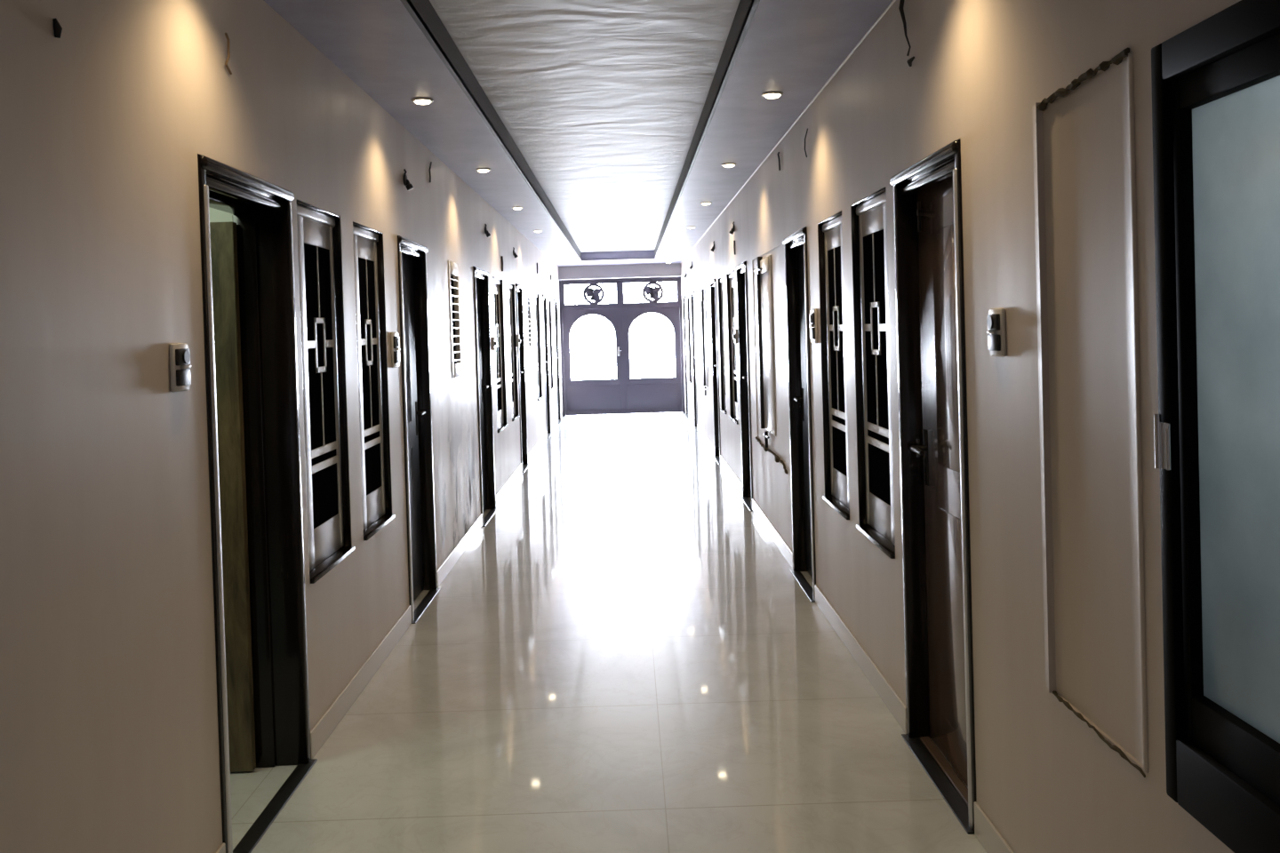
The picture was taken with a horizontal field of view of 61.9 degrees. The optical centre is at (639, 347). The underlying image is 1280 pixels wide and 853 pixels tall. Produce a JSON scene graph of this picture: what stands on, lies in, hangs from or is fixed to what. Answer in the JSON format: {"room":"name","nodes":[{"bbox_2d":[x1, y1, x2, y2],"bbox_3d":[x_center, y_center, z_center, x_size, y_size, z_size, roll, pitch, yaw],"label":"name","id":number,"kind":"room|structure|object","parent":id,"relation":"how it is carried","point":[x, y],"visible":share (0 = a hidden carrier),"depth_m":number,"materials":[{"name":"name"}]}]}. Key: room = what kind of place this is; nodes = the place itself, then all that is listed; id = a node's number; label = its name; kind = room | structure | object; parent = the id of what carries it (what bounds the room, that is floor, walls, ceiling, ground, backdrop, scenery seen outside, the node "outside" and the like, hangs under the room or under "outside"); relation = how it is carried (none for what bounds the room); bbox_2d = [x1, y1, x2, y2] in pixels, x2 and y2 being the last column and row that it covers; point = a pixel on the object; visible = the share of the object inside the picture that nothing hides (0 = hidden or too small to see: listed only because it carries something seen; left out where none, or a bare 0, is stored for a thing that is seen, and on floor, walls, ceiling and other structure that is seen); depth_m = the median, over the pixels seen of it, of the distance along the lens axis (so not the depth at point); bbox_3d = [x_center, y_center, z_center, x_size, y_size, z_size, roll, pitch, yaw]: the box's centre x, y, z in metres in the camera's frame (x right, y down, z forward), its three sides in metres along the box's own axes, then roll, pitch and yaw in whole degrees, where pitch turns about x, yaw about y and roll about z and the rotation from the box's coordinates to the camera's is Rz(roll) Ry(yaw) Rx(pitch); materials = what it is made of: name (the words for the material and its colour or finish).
{"room":"building corridor","nodes":[
{"label":"building corridor","id":0,"kind":"room"},
{"bbox_2d":[208,207,232,222],"bbox_3d":[-3.134,0.006,9.240,3.150,3.050,21.750,-2,1,-1],"label":"wall","id":1,"kind":"structure","parent":0,"point":[215,215],"depth_m":4.57,"materials":[{"name":"grey paint"}]},
{"bbox_2d":[0,0,562,852],"bbox_3d":[-1.460,-0.043,9.259,0.200,3.050,21.750,-2,1,-1],"label":"wall","id":2,"kind":"structure","parent":0,"point":[109,729],"depth_m":2.79,"materials":[{"name":"paint"}]},
{"bbox_2d":[52,18,62,38],"bbox_3d":[-1.294,-0.709,2.370,0.017,0.043,0.018,-1,1,21],"label":"loose wire","id":3,"kind":"object","parent":2,"relation":"attached to","point":[57,28],"visible":1,"depth_m":2.37,"materials":[{"name":"black"}]},
{"bbox_2d":[168,343,191,392],"bbox_3d":[-1.270,0.056,2.961,0.028,0.135,0.105,-2,1,-1],"label":"switchboard","id":4,"kind":"object","parent":2,"relation":"attached to","point":[180,356],"visible":1,"depth_m":2.93,"materials":[{"name":"white plastic"}]},
{"bbox_2d":[175,348,190,366],"bbox_3d":[-1.266,0.027,2.958,0.018,0.046,0.078,-2,1,-1],"label":"socket","id":5,"kind":"object","parent":4,"relation":"attached to","point":[182,356],"depth_m":2.94,"materials":[{"name":"black plastic"}]},
{"bbox_2d":[176,368,191,386],"bbox_3d":[-1.267,0.084,2.959,0.012,0.046,0.078,-2,1,-1],"label":"socket","id":6,"kind":"object","parent":4,"relation":"attached to","point":[182,375],"depth_m":2.95,"materials":[{"name":"silver plastic"}]},
{"bbox_2d":[224,32,231,74],"bbox_3d":[-1.311,-0.936,3.392,0.018,0.126,0.058,-2,1,-16],"label":"loose wire","id":7,"kind":"object","parent":2,"relation":"attached to","point":[226,34],"visible":1,"depth_m":3.38,"materials":[{"name":"brown"}]},
{"bbox_2d":[197,153,317,852],"bbox_3d":[-1.727,0.511,3.589,0.956,2.154,0.858,-2,1,-1],"label":"door","id":8,"kind":"structure","parent":2,"relation":"in","point":[247,261],"depth_m":3.96,"materials":[{"name":"brown wood"}]},
{"bbox_2d":[296,200,354,583],"bbox_3d":[-1.350,0.170,4.413,0.136,1.483,0.628,-2,1,-1],"label":"window","id":9,"kind":"structure","parent":2,"relation":"in","point":[319,239],"depth_m":4.51,"materials":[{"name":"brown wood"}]},
{"bbox_2d":[352,222,395,541],"bbox_3d":[-1.360,0.156,5.243,0.136,1.483,0.608,-2,1,-1],"label":"window","id":10,"kind":"structure","parent":2,"relation":"in","point":[368,243],"depth_m":5.37,"materials":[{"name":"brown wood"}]},
{"bbox_2d":[215,411,563,852],"bbox_3d":[-1.310,1.427,9.160,0.010,0.105,21.499,-2,1,-1],"label":"baseboard","id":11,"kind":"structure","parent":2,"relation":"attached to","point":[319,734],"depth_m":5.17,"materials":[{"name":"grey tile"}]},
{"bbox_2d":[390,332,399,367],"bbox_3d":[-1.303,0.014,5.706,0.028,0.190,0.150,-2,1,-1],"label":"switchboard","id":12,"kind":"object","parent":2,"relation":"attached to","point":[395,340],"visible":1,"depth_m":5.65,"materials":[{"name":"white plastic"}]},
{"bbox_2d":[392,336,399,348],"bbox_3d":[-1.299,-0.026,5.701,0.018,0.065,0.111,-2,1,-1],"label":"socket","id":13,"kind":"object","parent":12,"relation":"attached to","point":[396,339],"depth_m":5.67,"materials":[{"name":"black plastic"}]},
{"bbox_2d":[393,351,399,363],"bbox_3d":[-1.299,0.054,5.702,0.012,0.065,0.111,-2,1,-1],"label":"socket","id":14,"kind":"object","parent":12,"relation":"attached to","point":[396,354],"depth_m":5.67,"materials":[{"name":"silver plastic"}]},
{"bbox_2d":[402,168,413,190],"bbox_3d":[-1.326,-0.960,6.109,0.052,0.122,0.068,-2,1,-1],"label":"holder","id":15,"kind":"object","parent":2,"relation":"attached to","point":[406,182],"visible":1,"depth_m":6.10,"materials":[{"name":"black plastic"}]},
{"bbox_2d":[405,179,413,190],"bbox_3d":[-1.324,-0.930,6.110,0.050,0.064,0.038,-2,1,-1],"label":"socket","id":16,"kind":"object","parent":15,"relation":"attached to","point":[408,186],"depth_m":6.10,"materials":[{"name":"black plastic"}]},
{"bbox_2d":[397,235,440,623],"bbox_3d":[-1.396,0.455,6.298,0.229,2.154,0.808,-2,1,-1],"label":"door","id":17,"kind":"structure","parent":2,"relation":"in","point":[412,255],"depth_m":6.60,"materials":[{"name":"brown wood"}]},
{"bbox_2d":[428,161,431,182],"bbox_3d":[-1.356,-1.135,6.909,0.018,0.142,0.077,-2,1,-1],"label":"loose wire","id":18,"kind":"object","parent":2,"relation":"attached to","point":[430,162],"visible":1,"depth_m":6.88,"materials":[{"name":"black"}]},
{"bbox_2d":[448,260,462,378],"bbox_3d":[-1.395,-0.199,7.767,0.105,0.838,0.448,-2,1,-1],"label":"air vent","id":19,"kind":"object","parent":2,"relation":"in","point":[452,267],"visible":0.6,"depth_m":7.87,"materials":[{"name":"white plastic"}]},
{"bbox_2d":[472,265,497,527],"bbox_3d":[-1.431,0.404,9.242,0.229,2.154,0.898,-2,1,-1],"label":"door","id":20,"kind":"structure","parent":2,"relation":"in","point":[481,280],"depth_m":9.63,"materials":[{"name":"brown wood"}]},
{"bbox_2d":[484,224,490,237],"bbox_3d":[-1.369,-1.049,9.588,0.052,0.122,0.068,-2,1,-1],"label":"holder","id":21,"kind":"object","parent":2,"relation":"attached to","point":[486,232],"visible":1,"depth_m":9.57,"materials":[{"name":"black plastic"}]},
{"bbox_2d":[490,336,496,350],"bbox_3d":[-1.344,-0.032,9.845,0.044,0.120,0.140,-2,1,-1],"label":"switchboard","id":22,"kind":"object","parent":2,"relation":"attached to","point":[493,341],"visible":1,"depth_m":9.78,"materials":[{"name":"white plastic"}]},
{"bbox_2d":[492,276,508,433],"bbox_3d":[-1.422,0.067,10.446,0.136,1.483,0.798,-2,1,-1],"label":"window","id":23,"kind":"structure","parent":2,"relation":"in","point":[497,284],"depth_m":10.75,"materials":[{"name":"brown wood"}]},
{"bbox_2d":[501,256,503,271],"bbox_3d":[-1.393,-0.842,10.776,0.020,0.153,0.028,-1,1,22],"label":"loose wire","id":24,"kind":"object","parent":2,"relation":"attached to","point":[501,256],"visible":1,"depth_m":10.77,"materials":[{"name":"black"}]},
{"bbox_2d":[507,282,519,421],"bbox_3d":[-1.437,0.046,11.666,0.136,1.483,0.678,-2,1,-1],"label":"window","id":25,"kind":"structure","parent":2,"relation":"in","point":[511,287],"depth_m":11.97,"materials":[{"name":"brown wood"}]},
{"bbox_2d":[512,247,518,257],"bbox_3d":[-1.396,-1.060,11.968,0.052,0.122,0.068,-2,1,-1],"label":"holder","id":26,"kind":"object","parent":2,"relation":"attached to","point":[514,252],"visible":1,"depth_m":11.95,"materials":[{"name":"black plastic"}]},
{"bbox_2d":[516,335,520,347],"bbox_3d":[-1.370,-0.070,12.055,0.044,0.140,0.070,-2,1,-1],"label":"switchboard","id":27,"kind":"object","parent":2,"relation":"attached to","point":[518,340],"visible":1,"depth_m":12.02,"materials":[{"name":"white plastic"}]},
{"bbox_2d":[515,283,529,472],"bbox_3d":[-1.470,0.349,12.476,0.229,2.154,0.728,-2,1,-1],"label":"door","id":28,"kind":"structure","parent":2,"relation":"in","point":[519,288],"depth_m":12.79,"materials":[{"name":"brown wood"}]},
{"bbox_2d":[526,290,532,356],"bbox_3d":[-1.465,-0.300,13.640,0.105,0.838,0.518,-2,1,-1],"label":"air vent","id":29,"kind":"object","parent":2,"relation":"in","point":[528,293],"visible":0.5,"depth_m":13.85,"materials":[{"name":"white plastic"}]},
{"bbox_2d":[534,292,543,400],"bbox_3d":[-1.476,-0.010,14.960,0.136,1.483,0.748,-2,1,-1],"label":"window","id":30,"kind":"structure","parent":2,"relation":"in","point":[536,296],"depth_m":15.31,"materials":[{"name":"brown wood"}]},
{"bbox_2d":[542,294,551,438],"bbox_3d":[-1.515,0.284,16.290,0.229,2.154,0.758,-2,1,-1],"label":"door","id":31,"kind":"structure","parent":2,"relation":"in","point":[544,297],"depth_m":16.62,"materials":[{"name":"brown wood"}]},
{"bbox_2d":[547,297,554,391],"bbox_3d":[-1.504,-0.050,17.335,0.136,1.483,0.698,-2,1,-1],"label":"window","id":32,"kind":"structure","parent":2,"relation":"in","point":[552,388],"depth_m":17.67,"materials":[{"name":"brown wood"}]},
{"bbox_2d":[553,298,561,423],"bbox_3d":[-1.545,0.241,18.790,0.229,2.154,0.798,-2,1,-1],"label":"door","id":33,"kind":"structure","parent":2,"relation":"in","point":[556,301],"depth_m":19.14,"materials":[{"name":"brown wood"}]},
{"bbox_2d":[264,0,892,266],"bbox_3d":[-0.251,-1.362,9.126,2.291,0.020,21.500,-2,1,-1],"label":"ceiling","id":34,"kind":"structure","parent":0,"point":[792,48],"depth_m":5.37,"materials":[{"name":"paint"}]},
{"bbox_2d":[411,97,433,104],"bbox_3d":[-1.110,-1.252,5.447,0.112,0.020,0.112,-2,1,-1],"label":"recessed light","id":35,"kind":"object","parent":34,"relation":"in","point":[418,100],"visible":1,"depth_m":5.42,"materials":[{"name":"white"}]},
{"bbox_2d":[475,168,490,172],"bbox_3d":[-1.148,-1.292,7.816,0.112,0.020,0.112,-2,1,-1],"label":"recessed light","id":36,"kind":"object","parent":34,"relation":"in","point":[483,170],"visible":1,"depth_m":7.79,"materials":[{"name":"white"}]},
{"bbox_2d":[512,207,523,209],"bbox_3d":[-1.177,-1.334,10.265,0.112,0.020,0.112,-2,1,-1],"label":"recessed light","id":37,"kind":"object","parent":34,"relation":"in","point":[514,208],"visible":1,"depth_m":10.24,"materials":[{"name":"white plastic"}]},
{"bbox_2d":[700,201,711,205],"bbox_3d":[0.641,-1.389,10.336,0.112,0.020,0.112,-2,1,-1],"label":"recessed light","id":38,"kind":"object","parent":34,"relation":"in","point":[706,203],"visible":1,"depth_m":10.30,"materials":[{"name":"white"}]},
{"bbox_2d":[721,163,735,167],"bbox_3d":[0.660,-1.347,7.917,0.112,0.020,0.112,-2,1,-1],"label":"recessed light","id":39,"kind":"object","parent":34,"relation":"in","point":[723,164],"visible":1,"depth_m":7.89,"materials":[{"name":"white plastic"}]},
{"bbox_2d":[761,91,783,98],"bbox_3d":[0.688,-1.306,5.547,0.112,0.020,0.112,-2,1,-1],"label":"recessed light","id":40,"kind":"object","parent":34,"relation":"in","point":[772,94],"visible":1,"depth_m":5.52,"materials":[{"name":"white"}]},
{"bbox_2d":[429,0,740,252],"bbox_3d":[-0.265,-1.494,8.388,1.360,0.030,20.030,-2,1,-1],"label":"ceiling","id":41,"kind":"structure","parent":0,"point":[603,100],"depth_m":5.94,"materials":[{"name":"paint"}]},
{"bbox_2d":[400,0,759,260],"bbox_3d":[-0.263,-1.407,8.375,1.300,0.144,20.000,-2,1,-1],"label":"trim","id":42,"kind":"structure","parent":41,"relation":"attached to","point":[425,9],"depth_m":5.56,"materials":[{"name":"grey"}]},
{"bbox_2d":[581,250,654,260],"bbox_3d":[-0.382,-1.578,18.363,1.260,0.144,0.020,-2,1,-1],"label":"trim","id":43,"kind":"structure","parent":41,"relation":"attached to","point":[648,254],"depth_m":18.35,"materials":[{"name":"paint"}]},
{"bbox_2d":[230,412,987,852],"bbox_3d":[-0.061,1.502,9.202,10.400,0.120,21.950,-2,1,-1],"label":"floor","id":44,"kind":"structure","parent":0,"point":[624,658],"depth_m":4.55,"materials":[{"name":"tile"}]},
{"bbox_2d":[558,263,681,279],"bbox_3d":[-0.380,-1.515,19.974,2.291,0.445,0.200,-2,1,-1],"label":"wall","id":45,"kind":"structure","parent":0,"point":[663,269],"depth_m":19.88,"materials":[{"name":"grey paint"}]},
{"bbox_2d":[559,276,685,416],"bbox_3d":[-0.335,-0.013,19.928,2.283,2.550,0.115,-2,1,-1],"label":"double door","id":46,"kind":"structure","parent":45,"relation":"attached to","point":[622,395],"depth_m":19.92,"materials":[{"name":"grey paint"}]},
{"bbox_2d":[680,0,1240,852],"bbox_3d":[1.030,-0.117,9.287,0.200,3.050,21.750,-2,1,-1],"label":"wall","id":47,"kind":"structure","parent":0,"point":[1046,780],"depth_m":3.08,"materials":[{"name":"paint"}]},
{"bbox_2d":[681,296,688,417],"bbox_3d":[0.910,0.163,19.143,0.229,2.154,0.748,-2,1,-1],"label":"door","id":48,"kind":"structure","parent":47,"relation":"in","point":[684,297],"depth_m":19.46,"materials":[{"name":"brown wood"}]},
{"bbox_2d":[687,295,692,384],"bbox_3d":[0.883,-0.130,17.862,0.136,1.483,0.698,-2,1,-1],"label":"window","id":49,"kind":"structure","parent":47,"relation":"in","point":[688,296],"depth_m":18.20,"materials":[{"name":"brown wood"}]},
{"bbox_2d":[689,290,697,431],"bbox_3d":[0.939,0.205,16.693,0.229,2.154,0.748,-2,1,-1],"label":"door","id":50,"kind":"structure","parent":47,"relation":"in","point":[692,293],"depth_m":17.01,"materials":[{"name":"brown wood"}]},
{"bbox_2d":[700,287,710,399],"bbox_3d":[0.932,-0.067,14.338,0.184,1.458,1.248,-2,1,-1],"label":"window","id":51,"kind":"structure","parent":47,"relation":"in","point":[703,292],"depth_m":14.21,"materials":[{"name":"paint"}]},
{"bbox_2d":[703,289,708,387],"bbox_3d":[0.880,-0.113,14.187,0.021,1.280,0.450,-2,1,-1],"label":"shutter","id":52,"kind":"object","parent":51,"relation":"attached to","point":[705,319],"depth_m":14.19,"materials":[{"name":"white plastic"}]},
{"bbox_2d":[709,278,720,464],"bbox_3d":[0.987,0.273,12.719,0.229,2.154,0.798,-2,1,-1],"label":"door","id":53,"kind":"structure","parent":47,"relation":"in","point":[713,284],"depth_m":13.07,"materials":[{"name":"brown wood"}]},
{"bbox_2d":[718,276,726,414],"bbox_3d":[0.957,-0.025,11.748,0.136,1.483,0.628,-2,1,-1],"label":"window","id":54,"kind":"structure","parent":47,"relation":"in","point":[723,409],"depth_m":12.05,"materials":[{"name":"brown wood"}]},
{"bbox_2d":[728,221,734,234],"bbox_3d":[0.866,-1.123,10.073,0.052,0.122,0.068,-2,1,-1],"label":"holder","id":55,"kind":"object","parent":47,"relation":"attached to","point":[732,231],"visible":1,"depth_m":10.06,"materials":[{"name":"black plastic"}]},
{"bbox_2d":[726,270,738,424],"bbox_3d":[0.970,-0.006,10.614,0.136,1.483,0.798,-2,1,-1],"label":"window","id":56,"kind":"structure","parent":47,"relation":"in","point":[731,288],"depth_m":10.96,"materials":[{"name":"brown wood"}]},
{"bbox_2d":[732,328,738,343],"bbox_3d":[0.899,-0.102,10.061,0.044,0.140,0.120,-2,1,-1],"label":"switchboard","id":57,"kind":"object","parent":47,"relation":"attached to","point":[735,336],"visible":1,"depth_m":10.00,"materials":[{"name":"white plastic"}]},
{"bbox_2d":[735,260,752,511],"bbox_3d":[1.024,0.327,9.550,0.229,2.154,0.778,-2,1,-1],"label":"door","id":58,"kind":"structure","parent":47,"relation":"in","point":[741,268],"depth_m":9.89,"materials":[{"name":"brown wood"}]},
{"bbox_2d":[752,246,787,474],"bbox_3d":[1.010,0.067,7.911,0.182,1.527,1.658,-2,1,-1],"label":"window","id":59,"kind":"structure","parent":47,"relation":"in","point":[767,286],"depth_m":7.79,"materials":[{"name":"paint"}]},
{"bbox_2d":[760,255,775,436],"bbox_3d":[0.955,-0.016,7.923,0.021,1.300,0.580,-2,1,-1],"label":"shutter","id":60,"kind":"object","parent":59,"relation":"attached to","point":[767,355],"depth_m":7.91,"materials":[{"name":"white plastic"}]},
{"bbox_2d":[776,152,780,170],"bbox_3d":[0.913,-1.221,7.007,0.016,0.126,0.042,-2,1,-1],"label":"loose wire","id":61,"kind":"object","parent":47,"relation":"attached to","point":[778,154],"visible":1,"depth_m":7.00,"materials":[{"name":"black"}]},
{"bbox_2d":[680,0,895,263],"bbox_3d":[0.888,-1.383,9.139,0.010,0.012,21.500,-2,1,-1],"label":"trim","id":62,"kind":"structure","parent":47,"relation":"attached to","point":[892,1],"depth_m":5.47,"materials":[{"name":"white paint"}]},
{"bbox_2d":[783,226,815,602],"bbox_3d":[1.061,0.379,6.505,0.229,2.154,0.808,-2,1,-1],"label":"door","id":63,"kind":"structure","parent":47,"relation":"in","point":[796,244],"depth_m":6.85,"materials":[{"name":"brown wood"}]},
{"bbox_2d":[804,128,807,157],"bbox_3d":[0.925,-1.137,5.953,0.014,0.154,0.086,-2,1,-4],"label":"loose wire","id":64,"kind":"object","parent":47,"relation":"attached to","point":[807,128],"visible":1,"depth_m":5.95,"materials":[{"name":"black"}]},
{"bbox_2d":[808,308,817,343],"bbox_3d":[0.954,-0.116,5.891,0.028,0.190,0.140,-2,1,-1],"label":"switchboard","id":65,"kind":"object","parent":47,"relation":"attached to","point":[813,330],"visible":1,"depth_m":5.84,"materials":[{"name":"white plastic"}]},
{"bbox_2d":[808,312,815,324],"bbox_3d":[0.948,-0.155,5.886,0.018,0.065,0.104,-2,1,-1],"label":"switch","id":66,"kind":"object","parent":65,"relation":"attached to","point":[812,318],"depth_m":5.86,"materials":[{"name":"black plastic"}]},
{"bbox_2d":[809,328,815,339],"bbox_3d":[0.953,-0.076,5.887,0.012,0.065,0.104,-2,1,-1],"label":"socket","id":67,"kind":"object","parent":65,"relation":"attached to","point":[812,330],"depth_m":5.86,"materials":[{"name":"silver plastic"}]},
{"bbox_2d":[817,211,849,520],"bbox_3d":[1.032,0.083,5.420,0.136,1.483,0.648,-2,1,-1],"label":"window","id":68,"kind":"structure","parent":47,"relation":"in","point":[836,495],"depth_m":5.58,"materials":[{"name":"brown wood"}]},
{"bbox_2d":[684,407,1014,852],"bbox_3d":[0.970,1.360,9.186,0.010,0.105,21.499,-2,1,-1],"label":"baseboard","id":69,"kind":"structure","parent":47,"relation":"attached to","point":[991,840],"depth_m":4.84,"materials":[{"name":"grey tile"}]},
{"bbox_2d":[851,187,895,559],"bbox_3d":[1.042,0.097,4.565,0.136,1.483,0.658,-2,1,-1],"label":"window","id":70,"kind":"structure","parent":47,"relation":"in","point":[868,215],"depth_m":4.69,"materials":[{"name":"brown wood"}]},
{"bbox_2d":[898,0,911,55],"bbox_3d":[0.951,-1.163,3.825,0.024,0.249,0.091,-2,1,-1],"label":"loose wire","id":71,"kind":"object","parent":47,"relation":"attached to","point":[901,2],"visible":1,"depth_m":3.84,"materials":[{"name":"black"}]},
{"bbox_2d":[906,56,914,66],"bbox_3d":[0.955,-1.008,3.766,0.022,0.025,0.054,-2,1,-1],"label":"loose wire","id":72,"kind":"object","parent":47,"relation":"attached to","point":[909,61],"visible":1,"depth_m":3.76,"materials":[{"name":"black"}]},
{"bbox_2d":[889,138,976,834],"bbox_3d":[1.094,0.427,3.696,0.229,2.154,0.808,-2,1,-1],"label":"door","id":73,"kind":"structure","parent":47,"relation":"in","point":[928,210],"depth_m":3.86,"materials":[{"name":"brown wood"}]},
{"bbox_2d":[986,307,1006,357],"bbox_3d":[0.990,-0.041,2.977,0.028,0.135,0.105,-2,1,-1],"label":"switchboard","id":74,"kind":"object","parent":47,"relation":"attached to","point":[996,321],"visible":1,"depth_m":2.94,"materials":[{"name":"white plastic"}]},
{"bbox_2d":[986,313,999,330],"bbox_3d":[0.984,-0.069,2.973,0.018,0.046,0.078,-2,1,-1],"label":"switch","id":75,"kind":"object","parent":74,"relation":"attached to","point":[993,321],"depth_m":2.96,"materials":[{"name":"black plastic"}]},
{"bbox_2d":[987,334,1000,351],"bbox_3d":[0.988,-0.013,2.974,0.012,0.046,0.078,-2,1,-1],"label":"socket","id":76,"kind":"object","parent":74,"relation":"attached to","point":[994,340],"depth_m":2.96,"materials":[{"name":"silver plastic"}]},
{"bbox_2d":[1032,47,1148,777],"bbox_3d":[1.089,0.131,2.438,0.174,1.499,0.536,-2,1,-1],"label":"wall panel","id":77,"kind":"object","parent":47,"relation":"in","point":[1084,171],"depth_m":2.41,"materials":[{"name":"paint"}]},
{"bbox_2d":[1151,0,1279,852],"bbox_3d":[1.077,0.153,1.758,0.153,1.458,0.643,-2,1,-1],"label":"window","id":78,"kind":"structure","parent":47,"relation":"in","point":[1215,84],"depth_m":1.91,"materials":[{"name":"grey glass"}]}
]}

